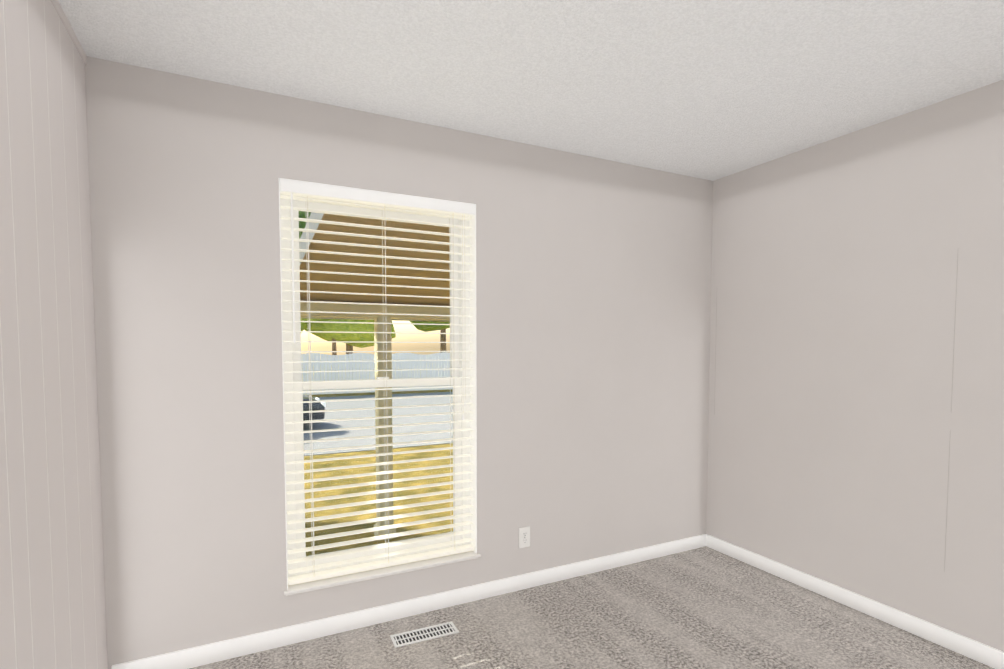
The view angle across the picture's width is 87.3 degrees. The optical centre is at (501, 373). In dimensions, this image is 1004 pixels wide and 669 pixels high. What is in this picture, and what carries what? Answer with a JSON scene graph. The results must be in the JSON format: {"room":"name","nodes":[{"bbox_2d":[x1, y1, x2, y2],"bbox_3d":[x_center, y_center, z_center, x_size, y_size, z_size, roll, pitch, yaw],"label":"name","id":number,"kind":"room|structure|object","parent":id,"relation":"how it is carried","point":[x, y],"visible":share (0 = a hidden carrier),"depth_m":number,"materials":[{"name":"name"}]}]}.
{"room":"empty bedroom","nodes":[
{"label":"empty bedroom","id":0,"kind":"room"},
{"bbox_2d":[0,0,107,668],"bbox_3d":[-0.837,0.107,0.420,0.150,2.440,3.840,-1,3,-27],"label":"wall","id":1,"kind":"structure","parent":0,"point":[52,601],"depth_m":1.51,"materials":[{"name":"beige paint"}]},
{"bbox_2d":[85,56,712,668],"bbox_3d":[-0.123,-0.013,2.842,3.607,2.440,0.150,-1,3,-27],"label":"wall","id":2,"kind":"structure","parent":0,"point":[593,318],"depth_m":2.37,"materials":[{"name":"beige paint"}]},
{"bbox_2d":[278,178,480,595],"bbox_3d":[-0.583,0.063,2.604,0.968,1.859,0.176,-1,3,-27],"label":"window","id":3,"kind":"structure","parent":2,"relation":"in","point":[357,576],"depth_m":2.62,"materials":[{"name":"white plastic"}]},
{"bbox_2d":[280,179,475,584],"bbox_3d":[-0.567,0.050,2.573,0.928,1.820,0.084,-1,3,-27],"label":"window blind","id":4,"kind":"object","parent":3,"relation":"attached to","point":[318,192],"visible":0.94,"depth_m":2.55,"materials":[{"name":"white plastic"}]},
{"bbox_2d":[111,534,705,668],"bbox_3d":[-0.087,1.167,2.829,3.281,0.083,0.016,-1,3,-27],"label":"baseboard","id":5,"kind":"structure","parent":2,"relation":"attached to","point":[192,657],"depth_m":2.59,"materials":[{"name":"white wood"}]},
{"bbox_2d":[519,526,529,547],"bbox_3d":[0.126,0.912,2.925,0.070,0.115,0.008,-1,3,-27],"label":"electrical outlet","id":6,"kind":"object","parent":2,"relation":"attached to","point":[524,536],"visible":1,"depth_m":2.92,"materials":[{"name":"plastic"}]},
{"bbox_2d":[58,0,1003,180],"bbox_3d":[0.707,-1.210,1.133,3.607,0.120,3.840,-1,3,-27],"label":"ceiling","id":7,"kind":"structure","parent":0,"point":[712,90],"depth_m":2.00,"materials":[{"name":"white paint"}]},
{"bbox_2d":[50,0,86,63],"bbox_3d":[-0.767,-1.098,0.395,0.009,0.033,3.540,-1,3,-27],"label":"batten","id":8,"kind":"object","parent":7,"relation":"attached to","point":[66,23],"visible":1,"depth_m":1.77,"materials":[{"name":"beige paint"}]},
{"bbox_2d":[189,546,993,668],"bbox_3d":[0.707,1.347,1.260,3.607,0.120,3.840,-1,3,-27],"label":"floor","id":9,"kind":"structure","parent":0,"point":[705,607],"depth_m":2.49,"materials":[{"name":"carpet"}]},
{"bbox_2d":[390,621,458,647],"bbox_3d":[-0.362,1.221,2.469,0.305,0.011,0.104,-1,3,-25],"label":"air vent register","id":10,"kind":"object","parent":9,"relation":"on","point":[422,634],"visible":1,"depth_m":2.46,"materials":[{"name":"white metal"}]},
{"bbox_2d":[706,80,1003,651],"bbox_3d":[2.251,0.030,1.973,0.151,2.440,3.840,-1,3,-27],"label":"wall","id":11,"kind":"structure","parent":0,"point":[856,412],"depth_m":2.61,"materials":[{"name":"beige paint"}]},
{"bbox_2d":[706,534,1003,668],"bbox_3d":[2.180,1.209,1.995,0.016,0.083,3.540,-1,3,-27],"label":"baseboard","id":12,"kind":"structure","parent":11,"relation":"attached to","point":[987,655],"depth_m":2.63,"materials":[{"name":"white wood"}]},
{"label":"outside","id":13,"kind":"structure","parent":0,"visible":0},
{"bbox_2d":[302,359,452,555],"bbox_3d":[-20.456,0.148,41.323,120.000,0.300,86.740,-1,3,-27],"label":"ground","id":14,"kind":"structure","parent":13,"point":[341,472],"depth_m":7.53,"materials":[{"name":"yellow plant"}]},
{"bbox_2d":[301,318,318,332],"bbox_3d":[-10.441,-2.303,24.022,5.468,6.413,4.688,-1,3,-27],"label":"tree","id":15,"kind":"object","parent":14,"relation":"on","point":[303,325],"depth_m":24.93,"materials":[{"name":"green plant"}]},
{"bbox_2d":[299,211,352,375],"bbox_3d":[-9.049,-4.896,28.137,6.467,11.185,7.600,-1,3,-27],"label":"tree","id":16,"kind":"object","parent":14,"relation":"on","point":[302,214],"depth_m":24.60,"materials":[{"name":"green plant"}]},
{"bbox_2d":[304,319,395,354],"bbox_3d":[-7.995,-2.610,25.887,5.967,6.840,5.607,-1,3,-27],"label":"tree","id":17,"kind":"object","parent":14,"relation":"on","point":[347,327],"depth_m":25.62,"materials":[{"name":"green plant"}]},
{"bbox_2d":[299,212,449,540],"bbox_3d":[0.643,-0.107,5.135,5.010,3.800,3.160,-1,3,-27],"label":"porch","id":18,"kind":"object","parent":14,"relation":"on","point":[376,279],"depth_m":5.30,"materials":[{"name":"brown wood"}]},
{"bbox_2d":[301,352,451,394],"bbox_3d":[-6.902,-0.014,23.425,36.140,1.800,0.150,-1,3,-27],"label":"fence","id":19,"kind":"object","parent":14,"relation":"on","point":[397,364],"depth_m":23.73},
{"bbox_2d":[303,392,452,455],"bbox_3d":[-7.130,1.305,14.884,80.000,0.012,12.000,-1,3,-27],"label":"driveway","id":20,"kind":"structure","parent":14,"relation":"on","point":[365,423],"depth_m":14.05,"materials":[{"name":"grey concrete"}]},
{"bbox_2d":[303,394,325,419],"bbox_3d":[-6.768,0.726,12.776,4.560,1.379,1.825,-1,3,-27],"label":"car","id":21,"kind":"object","parent":20,"relation":"on","point":[317,415],"depth_m":12.94,"materials":[{"name":"grey paint"}]},
{"bbox_2d":[410,321,449,352],"bbox_3d":[-3.515,-4.839,31.112,6.994,10.775,7.259,-1,3,-27],"label":"tree","id":22,"kind":"object","parent":14,"relation":"on","point":[425,328],"depth_m":31.06,"materials":[{"name":"green plant"}]}
]}

